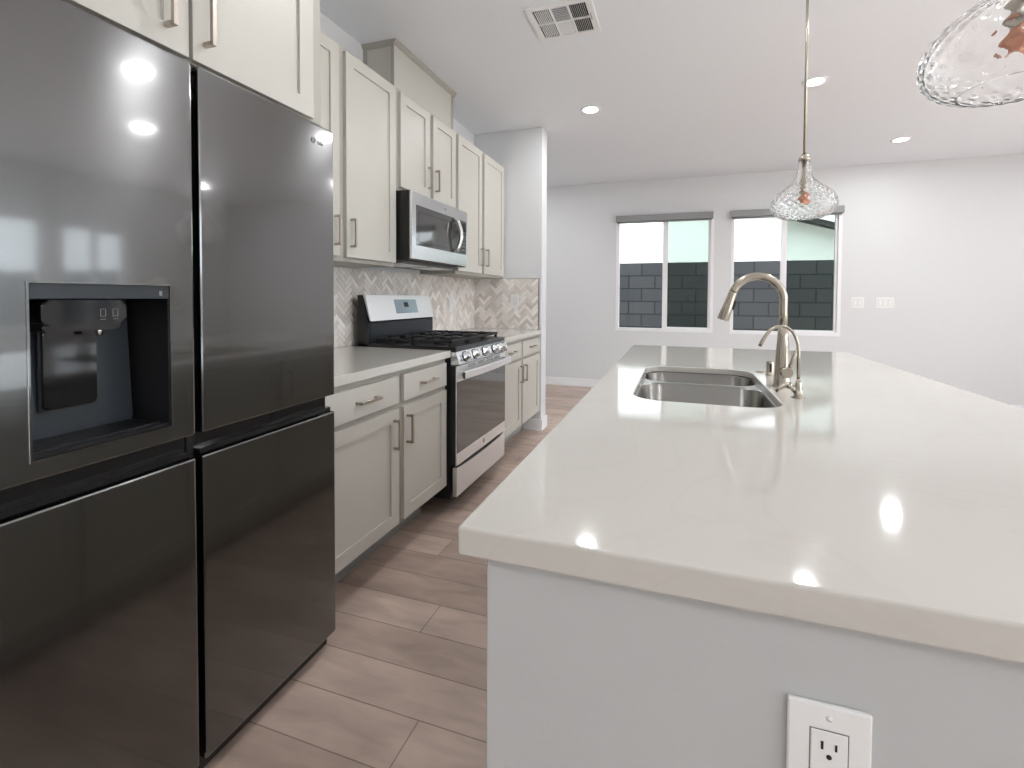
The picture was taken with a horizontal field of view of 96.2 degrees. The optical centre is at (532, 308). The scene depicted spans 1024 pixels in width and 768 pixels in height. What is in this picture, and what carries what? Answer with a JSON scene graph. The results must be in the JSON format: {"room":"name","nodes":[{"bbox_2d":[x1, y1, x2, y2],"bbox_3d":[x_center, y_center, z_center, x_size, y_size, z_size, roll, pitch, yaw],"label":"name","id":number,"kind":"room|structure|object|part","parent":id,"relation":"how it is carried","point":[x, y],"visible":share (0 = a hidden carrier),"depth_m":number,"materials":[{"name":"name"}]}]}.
{"room":"kitchen","nodes":[
{"label":"kitchen","id":0,"kind":"room"},
{"bbox_2d":[320,12,473,347],"bbox_3d":[-1.618,-0.194,1.221,0.150,2.717,6.850,1,2,18],"label":"wall","id":1,"kind":"structure","parent":0,"point":[328,27],"depth_m":2.69,"materials":[{"name":"white paint"}]},
{"bbox_2d":[65,0,320,125],"bbox_3d":[-1.155,-0.921,1.198,0.724,0.612,0.950,1,2,18],"label":"upper cabinet","id":2,"kind":"object","parent":1,"relation":"attached to","point":[269,49],"visible":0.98,"depth_m":1.28,"materials":[{"name":"grey wood"}]},
{"bbox_3d":[-0.920,-0.905,0.893,0.020,0.591,0.477,1,2,18],"label":"door","id":3,"kind":"part","parent":2,"relation":"part of","materials":[{"name":"beige paint"}]},
{"bbox_3d":[-0.839,-0.727,1.065,0.036,0.140,0.011,1,2,18],"label":"handle","id":4,"kind":"part","parent":2,"relation":"part of","materials":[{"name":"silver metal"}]},
{"bbox_3d":[-0.810,-0.729,1.153,0.036,0.140,0.011,1,2,18],"label":"handle","id":5,"kind":"part","parent":2,"relation":"part of","materials":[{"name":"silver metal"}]},
{"bbox_3d":[-0.785,-0.915,1.316,0.020,0.591,0.394,1,2,18],"label":"door","id":6,"kind":"part","parent":2,"relation":"part of","materials":[{"name":"beige paint"}]},
{"bbox_2d":[320,31,395,267],"bbox_3d":[-1.041,-0.740,2.186,0.344,1.023,0.962,1,2,18],"label":"upper cabinet","id":7,"kind":"object","parent":1,"relation":"attached to","point":[358,105],"visible":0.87,"depth_m":2.31,"materials":[{"name":"grey wood"}]},
{"bbox_3d":[-0.989,-0.736,1.934,0.020,0.983,0.479,1,2,18],"label":"door","id":8,"kind":"part","parent":7,"relation":"part of","materials":[{"name":"beige paint"}]},
{"bbox_3d":[-0.902,-0.366,2.133,0.036,0.140,0.011,1,2,18],"label":"handle","id":9,"kind":"part","parent":7,"relation":"part of","materials":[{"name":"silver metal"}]},
{"bbox_3d":[-0.869,-0.369,2.236,0.036,0.140,0.011,1,2,18],"label":"handle","id":10,"kind":"part","parent":7,"relation":"part of","materials":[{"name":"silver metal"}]},
{"bbox_3d":[-0.840,-0.747,2.399,0.020,0.983,0.406,1,2,18],"label":"door","id":11,"kind":"part","parent":7,"relation":"part of","materials":[{"name":"beige paint"}]},
{"bbox_2d":[334,266,474,347],"bbox_3d":[-0.953,-0.021,3.047,0.008,0.456,2.674,1,2,18],"label":"tile backsplash","id":12,"kind":"structure","parent":1,"relation":"attached to","point":[349,283],"depth_m":3.14,"materials":[{"name":"tile"}]},
{"bbox_2d":[449,294,453,308],"bbox_3d":[-0.683,-0.062,3.866,0.008,0.120,0.076,1,2,18],"label":"wall outlet","id":13,"kind":"object","parent":12,"relation":"attached to","point":[451,296],"visible":1,"depth_m":3.86,"materials":[{"name":"white plastic"}]},
{"bbox_2d":[394,86,455,207],"bbox_3d":[-0.781,-0.980,2.990,0.344,0.582,0.736,1,2,18],"label":"upper cabinet","id":14,"kind":"object","parent":1,"relation":"attached to","point":[425,145],"visible":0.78,"depth_m":2.87,"materials":[{"name":"grey wood"}]},
{"bbox_2d":[361,38,455,128],"bbox_3d":[-0.797,-1.434,3.093,0.238,0.320,0.774,1,2,18],"label":"duct cover","id":15,"kind":"object","parent":14,"relation":"on","point":[389,58],"visible":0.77,"depth_m":2.88,"materials":[{"name":"beige paint"}]},
{"bbox_3d":[-0.713,-0.976,2.787,0.020,0.542,0.326,1,2,18],"label":"door","id":16,"kind":"part","parent":14,"relation":"part of","materials":[{"name":"beige paint"}]},
{"bbox_2d":[394,190,466,270],"bbox_3d":[-0.728,-0.475,2.978,0.449,0.412,0.714,1,2,18],"label":"microwave","id":17,"kind":"object","parent":14,"relation":"attached to","point":[431,234],"visible":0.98,"depth_m":2.79,"materials":[{"name":"silver metal"}]},
{"bbox_3d":[-0.496,-0.492,3.071,0.067,0.234,0.032,0,1,-6],"label":"handle","id":18,"kind":"part","parent":17,"relation":"part of","materials":[{"name":"silver metal"}]},
{"bbox_3d":[-0.645,-0.831,2.917,0.036,0.140,0.011,1,2,18],"label":"handle","id":19,"kind":"part","parent":14,"relation":"part of","materials":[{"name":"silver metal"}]},
{"bbox_3d":[-0.618,-0.833,3.002,0.036,0.140,0.011,1,2,18],"label":"handle","id":20,"kind":"part","parent":14,"relation":"part of","materials":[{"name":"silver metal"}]},
{"bbox_3d":[-0.604,-0.984,3.130,0.020,0.542,0.313,1,2,18],"label":"door","id":21,"kind":"part","parent":14,"relation":"part of","materials":[{"name":"beige paint"}]},
{"bbox_2d":[420,131,503,278],"bbox_3d":[-0.526,-0.778,3.799,0.344,1.023,0.946,1,2,18],"label":"upper cabinet","id":22,"kind":"object","parent":1,"relation":"attached to","point":[479,178],"visible":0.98,"depth_m":3.69,"materials":[{"name":"grey wood"}]},
{"bbox_3d":[-0.481,-0.773,3.525,0.020,0.983,0.420,1,2,18],"label":"door","id":23,"kind":"part","parent":22,"relation":"part of","materials":[{"name":"beige paint"}]},
{"bbox_3d":[-0.400,-0.416,3.701,0.036,0.140,0.011,1,2,18],"label":"handle","id":24,"kind":"part","parent":22,"relation":"part of","materials":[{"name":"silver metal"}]},
{"bbox_3d":[-0.370,-0.419,3.796,0.036,0.140,0.011,1,2,18],"label":"handle","id":25,"kind":"part","parent":22,"relation":"part of","materials":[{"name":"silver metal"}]},
{"bbox_3d":[-0.336,-0.784,3.978,0.020,0.983,0.442,1,2,18],"label":"door","id":26,"kind":"part","parent":22,"relation":"part of","materials":[{"name":"beige paint"}]},
{"bbox_2d":[204,384,592,767],"bbox_3d":[1.359,1.237,1.433,8.150,0.120,9.000,1,2,18],"label":"floor","id":27,"kind":"structure","parent":0,"point":[400,679],"depth_m":1.50,"materials":[{"name":"brown wood"}]},
{"bbox_2d":[0,0,334,767],"bbox_3d":[-1.145,0.291,1.215,0.716,1.753,0.931,1,2,16],"label":"refrigerator","id":28,"kind":"object","parent":27,"relation":"on","point":[167,451],"visible":1,"depth_m":1.02,"materials":[{"name":"black metal"}]},
{"bbox_3d":[-0.981,0.117,0.961,0.048,0.278,0.225,1,2,16],"label":"panel","id":29,"kind":"part","parent":28,"relation":"part of","materials":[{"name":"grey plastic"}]},
{"bbox_3d":[-0.909,-0.134,0.886,0.085,0.883,0.452,1,2,16],"label":"door","id":30,"kind":"part","parent":28,"relation":"part of","materials":[{"name":"silver metal"}]},
{"bbox_3d":[-0.914,0.742,0.908,0.085,0.760,0.452,1,2,16],"label":"door","id":31,"kind":"part","parent":28,"relation":"part of","materials":[{"name":"silver metal"}]},
{"bbox_3d":[-0.775,-0.145,1.340,0.085,0.883,0.464,1,2,16],"label":"door","id":32,"kind":"part","parent":28,"relation":"part of","materials":[{"name":"silver metal"}]},
{"bbox_3d":[-0.873,1.140,1.155,0.075,0.043,0.911,1,2,16],"label":"kick plate","id":33,"kind":"part","parent":28,"relation":"part of","materials":[{"name":"black metal"}]},
{"bbox_3d":[-0.781,0.731,1.362,0.085,0.760,0.464,1,2,16],"label":"door","id":34,"kind":"part","parent":28,"relation":"part of","materials":[{"name":"silver metal"}]},
{"bbox_2d":[325,359,446,582],"bbox_3d":[-0.893,0.708,2.146,0.688,0.875,0.932,1,2,18],"label":"base cabinet","id":35,"kind":"object","parent":27,"relation":"on","point":[390,429],"visible":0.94,"depth_m":1.98,"materials":[{"name":"grey wood"}]},
{"bbox_3d":[-0.674,0.366,1.837,0.020,0.122,0.455,1,2,18],"label":"drawer","id":36,"kind":"part","parent":35,"relation":"part of","materials":[{"name":"beige paint"}]},
{"bbox_3d":[-0.676,0.711,1.845,0.020,0.520,0.455,1,2,18],"label":"door","id":37,"kind":"part","parent":35,"relation":"part of","materials":[{"name":"beige paint"}]},
{"bbox_3d":[-0.648,0.365,1.828,0.036,0.011,0.126,1,2,18],"label":"handle","id":38,"kind":"part","parent":35,"relation":"part of","materials":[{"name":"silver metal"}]},
{"bbox_2d":[334,346,450,386],"bbox_3d":[-0.898,0.250,2.130,0.656,0.037,0.948,1,2,18],"label":"countertop","id":39,"kind":"structure","parent":35,"relation":"on","point":[352,364],"depth_m":2.12,"materials":[{"name":"white stone"}]},
{"bbox_3d":[-0.591,0.553,2.013,0.036,0.132,0.011,1,2,18],"label":"handle","id":40,"kind":"part","parent":35,"relation":"part of","materials":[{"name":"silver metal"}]},
{"bbox_3d":[-0.560,0.550,2.111,0.036,0.132,0.011,1,2,18],"label":"handle","id":41,"kind":"part","parent":35,"relation":"part of","materials":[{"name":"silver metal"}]},
{"bbox_3d":[-0.534,0.700,2.291,0.020,0.520,0.402,1,2,18],"label":"door","id":42,"kind":"part","parent":35,"relation":"part of","materials":[{"name":"beige paint"}]},
{"bbox_3d":[-0.532,0.355,2.282,0.020,0.122,0.402,1,2,18],"label":"drawer","id":43,"kind":"part","parent":35,"relation":"part of","materials":[{"name":"beige paint"}]},
{"bbox_3d":[-0.505,0.354,2.274,0.036,0.011,0.126,1,2,18],"label":"handle","id":44,"kind":"part","parent":35,"relation":"part of","materials":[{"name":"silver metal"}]},
{"bbox_2d":[358,295,510,498],"bbox_3d":[-0.572,0.521,2.913,0.702,1.214,0.725,1,2,18],"label":"gas range","id":45,"kind":"object","parent":27,"relation":"on","point":[475,387],"visible":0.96,"depth_m":2.73,"materials":[{"name":"silver metal"}]},
{"bbox_3d":[-0.848,-0.013,2.991,0.057,0.154,0.711,1,2,18],"label":"display panel","id":46,"kind":"part","parent":45,"relation":"part of","materials":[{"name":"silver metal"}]},
{"bbox_3d":[-0.832,0.135,2.987,0.002,0.110,0.685,1,2,18],"label":"riser trim","id":47,"kind":"part","parent":45,"relation":"part of","materials":[{"name":"black metal"}]},
{"bbox_2d":[359,335,499,351],"bbox_3d":[-0.601,0.209,2.915,0.627,0.027,0.725,1,2,18],"label":"cooktop","id":48,"kind":"object","parent":45,"relation":"in","point":[481,343],"depth_m":2.65,"materials":[{"name":"black metal"}]},
{"bbox_3d":[-0.360,0.266,2.557,0.047,0.054,0.056,1,2,18],"label":"knob","id":49,"kind":"part","parent":45,"relation":"part of","materials":[{"name":"silver metal"}]},
{"bbox_3d":[-0.323,0.263,2.672,0.047,0.054,0.056,1,2,18],"label":"knob","id":50,"kind":"part","parent":45,"relation":"part of","materials":[{"name":"silver metal"}]},
{"bbox_3d":[-0.315,0.938,2.840,0.028,0.157,0.713,1,2,18],"label":"storage drawer","id":51,"kind":"part","parent":45,"relation":"part of","materials":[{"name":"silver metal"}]},
{"bbox_3d":[-0.307,0.263,2.822,0.055,0.073,0.719,1,2,18],"label":"control panel","id":52,"kind":"part","parent":45,"relation":"part of","materials":[{"name":"silver metal"}]},
{"bbox_3d":[-0.322,0.213,2.826,0.044,0.026,0.724,1,2,18],"label":"rail","id":53,"kind":"part","parent":45,"relation":"part of","materials":[{"name":"silver metal"}]},
{"bbox_3d":[-0.303,0.575,2.828,0.008,0.543,0.717,1,2,18],"label":"oven door","id":54,"kind":"part","parent":45,"relation":"part of","materials":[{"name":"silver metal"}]},
{"bbox_3d":[-0.267,0.351,2.811,0.064,0.042,0.701,1,2,18],"label":"handle","id":55,"kind":"part","parent":45,"relation":"part of","materials":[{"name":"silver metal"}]},
{"bbox_3d":[-0.279,0.260,2.810,0.047,0.054,0.056,1,2,18],"label":"knob","id":56,"kind":"part","parent":45,"relation":"part of","materials":[{"name":"silver metal"}]},
{"bbox_3d":[-0.233,0.257,2.953,0.047,0.054,0.056,1,2,18],"label":"knob","id":57,"kind":"part","parent":45,"relation":"part of","materials":[{"name":"silver metal"}]},
{"bbox_3d":[-0.197,0.254,3.067,0.047,0.054,0.056,1,2,18],"label":"knob","id":58,"kind":"part","parent":45,"relation":"part of","materials":[{"name":"silver metal"}]},
{"bbox_2d":[503,335,539,442],"bbox_3d":[-0.377,0.670,3.761,0.688,0.875,0.993,1,2,18],"label":"base cabinet","id":59,"kind":"object","parent":27,"relation":"on","point":[522,373],"visible":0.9,"depth_m":3.68,"materials":[{"name":"grey wood"}]},
{"bbox_2d":[456,328,540,342],"bbox_3d":[-0.382,0.212,3.747,0.656,0.037,0.986,1,2,18],"label":"countertop","id":60,"kind":"structure","parent":59,"relation":"on","point":[510,335],"depth_m":3.87,"materials":[{"name":"white stone"}]},
{"bbox_3d":[-0.168,0.673,3.437,0.020,0.520,0.467,1,2,18],"label":"door","id":61,"kind":"part","parent":59,"relation":"part of","materials":[{"name":"beige paint"}]},
{"bbox_3d":[-0.166,0.328,3.428,0.020,0.122,0.467,1,2,18],"label":"drawer","id":62,"kind":"part","parent":59,"relation":"part of","materials":[{"name":"beige paint"}]},
{"bbox_3d":[-0.081,0.515,3.610,0.036,0.132,0.011,1,2,18],"label":"handle","id":63,"kind":"part","parent":59,"relation":"part of","materials":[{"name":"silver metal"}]},
{"bbox_3d":[-0.053,0.513,3.698,0.036,0.132,0.011,1,2,18],"label":"handle","id":64,"kind":"part","parent":59,"relation":"part of","materials":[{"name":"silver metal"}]},
{"bbox_3d":[-0.018,0.662,3.906,0.020,0.520,0.460,1,2,18],"label":"door","id":65,"kind":"part","parent":59,"relation":"part of","materials":[{"name":"beige paint"}]},
{"bbox_3d":[-0.016,0.317,3.898,0.020,0.122,0.460,1,2,18],"label":"drawer","id":66,"kind":"part","parent":59,"relation":"part of","materials":[{"name":"beige paint"}]},
{"bbox_2d":[486,560,1023,767],"bbox_3d":[0.677,0.731,1.588,0.878,0.876,2.328,1,2,18],"label":"kitchen island","id":67,"kind":"object","parent":27,"relation":"on","point":[582,672],"visible":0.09,"depth_m":0.52,"materials":[{"name":"grey paint"}]},
{"bbox_2d":[458,345,1023,663],"bbox_3d":[0.812,0.276,1.541,1.148,0.038,2.376,1,2,18],"label":"island countertop","id":68,"kind":"structure","parent":67,"relation":"on","point":[884,500],"depth_m":0.66,"materials":[{"name":"white stone"}]},
{"bbox_2d":[636,371,776,407],"bbox_3d":[0.582,0.383,1.597,0.448,0.211,0.734,1,2,18],"label":"sink","id":69,"kind":"object","parent":68,"relation":"in","point":[699,388],"visible":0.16,"depth_m":1.68,"materials":[{"name":"silver metal"}]},
{"bbox_3d":[0.651,0.358,1.812,0.448,0.171,0.282,1,2,18],"label":"bowl","id":70,"kind":"part","parent":69,"relation":"part of","materials":[{"name":"silver metal"}]},
{"bbox_2d":[717,272,796,387],"bbox_3d":[0.750,0.067,1.536,0.246,0.378,0.078,1,2,18],"label":"kitchen faucet","id":71,"kind":"object","parent":68,"relation":"on","point":[783,372],"visible":0.86,"depth_m":1.51,"materials":[{"name":"silver metal"}]},
{"bbox_3d":[0.757,-0.030,1.542,0.180,0.183,0.026,1,2,18],"label":"spout","id":72,"kind":"part","parent":71,"relation":"part of","materials":[{"name":"silver metal"}]},
{"bbox_3d":[0.840,0.159,1.478,0.039,0.083,0.012,1,2,18],"label":"lever","id":73,"kind":"part","parent":71,"relation":"part of","materials":[{"name":"silver metal"}]},
{"bbox_2d":[765,361,773,375],"bbox_3d":[0.900,0.225,1.739,0.031,0.055,0.031,1,2,18],"label":"air gap cap","id":74,"kind":"object","parent":68,"relation":"on","point":[769,364],"visible":0.98,"depth_m":1.73,"materials":[{"name":"silver metal"}]},
{"bbox_2d":[758,325,804,398],"bbox_3d":[0.737,0.154,1.359,0.128,0.214,0.037,1,2,18],"label":"filter faucet","id":75,"kind":"object","parent":68,"relation":"on","point":[797,388],"visible":1,"depth_m":1.34,"materials":[{"name":"silver metal"}]},
{"bbox_3d":[0.730,0.129,1.361,0.114,0.164,0.011,1,2,18],"label":"spout","id":76,"kind":"part","parent":75,"relation":"part of","materials":[{"name":"silver metal"}]},
{"bbox_3d":[0.739,0.230,1.355,0.044,0.036,0.011,1,1,12],"label":"lever","id":77,"kind":"part","parent":75,"relation":"part of","materials":[{"name":"silver metal"}]},
{"bbox_2d":[786,694,871,767],"bbox_3d":[0.305,0.468,0.474,0.076,0.120,0.008,1,2,18],"label":"wall outlet","id":78,"kind":"object","parent":67,"relation":"attached to","point":[820,734],"visible":1,"depth_m":0.47,"materials":[{"name":"white plastic"}]},
{"bbox_2d":[810,728,847,767],"bbox_3d":[0.304,0.468,0.472,0.033,0.067,0.002,1,2,18],"label":"receptacle","id":79,"kind":"object","parent":78,"relation":"attached to","point":[828,746],"depth_m":0.47,"materials":[{"name":"white plastic"}]},
{"bbox_2d":[474,127,546,418],"bbox_3d":[-0.859,-0.273,4.492,2.025,2.717,0.145,1,2,18],"label":"wall","id":80,"kind":"structure","parent":0,"point":[522,153],"depth_m":4.16,"materials":[{"name":"white paint"}]},
{"bbox_2d":[475,279,537,328],"bbox_3d":[-0.245,-0.046,4.220,0.625,0.456,0.008,1,2,18],"label":"tile backsplash","id":81,"kind":"structure","parent":80,"relation":"attached to","point":[493,309],"depth_m":4.22,"materials":[{"name":"tile"}]},
{"bbox_2d":[511,294,518,307],"bbox_3d":[-0.159,-0.072,4.183,0.076,0.120,0.008,1,2,18],"label":"wall outlet","id":82,"kind":"object","parent":81,"relation":"attached to","point":[514,297],"visible":1,"depth_m":4.18,"materials":[{"name":"white plastic"}]},
{"bbox_2d":[513,297,516,304],"bbox_3d":[-0.160,-0.072,4.181,0.033,0.067,0.002,1,2,18],"label":"receptacle","id":83,"kind":"object","parent":82,"relation":"attached to","point":[514,298],"depth_m":4.18,"materials":[{"name":"white plastic"}]},
{"bbox_2d":[507,278,539,328],"bbox_3d":[-0.084,-0.047,4.168,0.304,0.461,0.010,1,2,18],"label":"strip","id":84,"kind":"object","parent":81,"relation":"attached to","point":[507,278],"visible":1,"depth_m":4.12,"materials":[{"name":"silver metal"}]},
{"bbox_2d":[522,415,546,430],"bbox_3d":[-0.788,1.034,4.500,1.890,0.105,0.173,1,2,18],"label":"baseboard","id":85,"kind":"structure","parent":80,"relation":"attached to","point":[530,424],"depth_m":4.16,"materials":[{"name":"white paint"}]},
{"bbox_2d":[320,0,1023,186],"bbox_3d":[1.376,-1.664,1.359,8.150,0.250,9.000,1,2,18],"label":"ceiling","id":86,"kind":"structure","parent":0,"point":[681,88],"depth_m":3.19,"materials":[{"name":"white paint"}]},
{"bbox_2d":[524,0,600,41],"bbox_3d":[0.171,-1.568,2.506,0.355,0.014,0.317,1,2,18],"label":"ceiling vent","id":87,"kind":"object","parent":86,"relation":"in","point":[567,18],"visible":1,"depth_m":2.49,"materials":[{"name":"white metal"}]},
{"bbox_2d":[581,106,600,113],"bbox_3d":[0.468,-1.601,3.698,0.160,0.006,0.160,1,2,18],"label":"recessed light","id":88,"kind":"object","parent":86,"relation":"in","point":[587,109],"visible":1,"depth_m":3.69,"materials":[{"name":"white paint"}]},
{"bbox_2d":[770,0,838,220],"bbox_3d":[1.082,-0.957,1.816,0.236,1.190,0.236,0,1,-6],"label":"pendant light","id":89,"kind":"object","parent":86,"relation":"hanging from","point":[805,198],"visible":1,"depth_m":1.78,"materials":[{"name":"clear glass"}]},
{"bbox_3d":[1.079,-0.477,1.828,0.238,0.230,0.238,1,2,18],"label":"lamp shade","id":90,"kind":"part","parent":89,"relation":"part of","materials":[{"name":"clear glass"}]},
{"bbox_3d":[1.083,-1.077,1.813,0.010,0.930,0.010,1,2,18],"label":"rod","id":91,"kind":"part","parent":89,"relation":"part of","materials":[{"name":"silver metal"}]},
{"bbox_2d":[802,76,828,87],"bbox_3d":[1.967,-1.579,3.199,0.160,0.006,0.160,1,2,18],"label":"recessed light","id":92,"kind":"object","parent":86,"relation":"in","point":[819,80],"visible":0.87,"depth_m":3.19,"materials":[{"name":"white paint"}]},
{"bbox_2d":[890,137,911,142],"bbox_3d":[3.490,-1.600,4.350,0.160,0.006,0.160,1,2,18],"label":"recessed light","id":93,"kind":"object","parent":86,"relation":"in","point":[901,139],"visible":1,"depth_m":4.34,"materials":[{"name":"white paint"}]},
{"bbox_2d":[916,0,1023,107],"bbox_3d":[0.739,-0.930,0.684,0.236,1.190,0.236,2,2,41],"label":"pendant light","id":94,"kind":"object","parent":86,"relation":"hanging from","point":[977,60],"visible":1,"depth_m":0.68,"materials":[{"name":"clear glass"}]},
{"bbox_2d":[546,154,1023,405],"bbox_3d":[2.714,-0.280,5.611,7.850,2.717,0.150,1,2,18],"label":"wall","id":95,"kind":"structure","parent":0,"point":[942,238],"depth_m":5.14,"materials":[{"name":"white paint"}]},
{"bbox_2d":[615,214,714,332],"bbox_3d":[1.681,-0.444,5.900,1.197,1.472,0.089,1,2,18],"label":"window","id":96,"kind":"structure","parent":95,"relation":"in","point":[709,329],"depth_m":5.87,"materials":[{"name":"white paint"}]},
{"bbox_2d":[616,211,713,223],"bbox_3d":[1.654,-1.146,5.809,1.182,0.098,0.071,1,2,18],"label":"roller shade","id":97,"kind":"object","parent":96,"relation":"attached to","point":[697,216],"visible":1,"depth_m":5.77,"materials":[{"name":"grey fabric"}]},
{"bbox_3d":[1.655,-1.105,5.814,1.142,0.017,0.017,1,2,18],"label":"rail","id":98,"kind":"part","parent":97,"relation":"part of","materials":[{"name":"grey fabric"}]},
{"bbox_3d":[1.969,-0.441,5.805,0.515,1.398,0.035,1,2,18],"label":"sash","id":99,"kind":"part","parent":96,"relation":"part of","materials":[{"name":"white paint"}]},
{"bbox_2d":[546,377,1023,408],"bbox_3d":[2.681,1.027,5.566,7.850,0.105,0.014,1,2,18],"label":"baseboard","id":100,"kind":"structure","parent":95,"relation":"attached to","point":[549,380],"depth_m":6.24,"materials":[{"name":"white paint"}]},
{"bbox_2d":[729,213,842,336],"bbox_3d":[2.994,-0.426,5.481,1.174,1.472,0.089,1,2,18],"label":"window","id":101,"kind":"structure","parent":95,"relation":"in","point":[835,331],"depth_m":5.35,"materials":[{"name":"glass"},{"name":"white vinyl"}]},
{"bbox_2d":[731,205,844,218],"bbox_3d":[2.970,-1.128,5.388,1.180,0.098,0.071,1,2,18],"label":"roller shade","id":102,"kind":"object","parent":101,"relation":"attached to","point":[756,213],"visible":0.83,"depth_m":5.45,"materials":[{"name":"grey fabric"}]},
{"bbox_3d":[2.971,-1.087,5.394,1.140,0.017,0.017,1,2,18],"label":"rail","id":103,"kind":"part","parent":102,"relation":"part of","materials":[{"name":"grey fabric"}]},
{"bbox_3d":[3.266,-0.423,5.391,0.527,1.398,0.035,1,2,18],"label":"sash","id":104,"kind":"part","parent":101,"relation":"part of","materials":[{"name":"white paint"}]},
{"bbox_2d":[851,297,863,307],"bbox_3d":[3.693,-0.071,5.218,0.122,0.120,0.010,1,2,18],"label":"light switch","id":105,"kind":"object","parent":95,"relation":"attached to","point":[856,302],"visible":1,"depth_m":5.22,"materials":[{"name":"white plastic"}]},
{"bbox_2d":[876,297,893,307],"bbox_3d":[3.946,-0.068,5.138,0.168,0.120,0.010,1,2,18],"label":"light switch","id":106,"kind":"object","parent":95,"relation":"attached to","point":[881,302],"visible":1,"depth_m":5.14,"materials":[{"name":"white plastic"}]},
{"label":"outside","id":107,"kind":"structure","parent":0,"visible":0},
{"bbox_3d":[9.053,1.134,11.966,34.000,0.240,15.750,1,2,18],"label":"ground","id":108,"kind":"structure","parent":107,"visible":0},
{"bbox_2d":[619,260,833,330],"bbox_3d":[4.208,0.213,6.614,22.000,1.817,0.150,1,2,18],"label":"wall","id":109,"kind":"structure","parent":108,"relation":"on","point":[809,283],"depth_m":6.89,"materials":[{"name":"brick"}]},
{"bbox_2d":[620,215,834,262],"bbox_3d":[2.448,-1.262,13.039,15.500,4.420,6.220,1,2,18],"label":"house","id":110,"kind":"structure","parent":108,"relation":"on","point":[755,239],"depth_m":9.61,"materials":[{"name":"white paint"}]}
]}

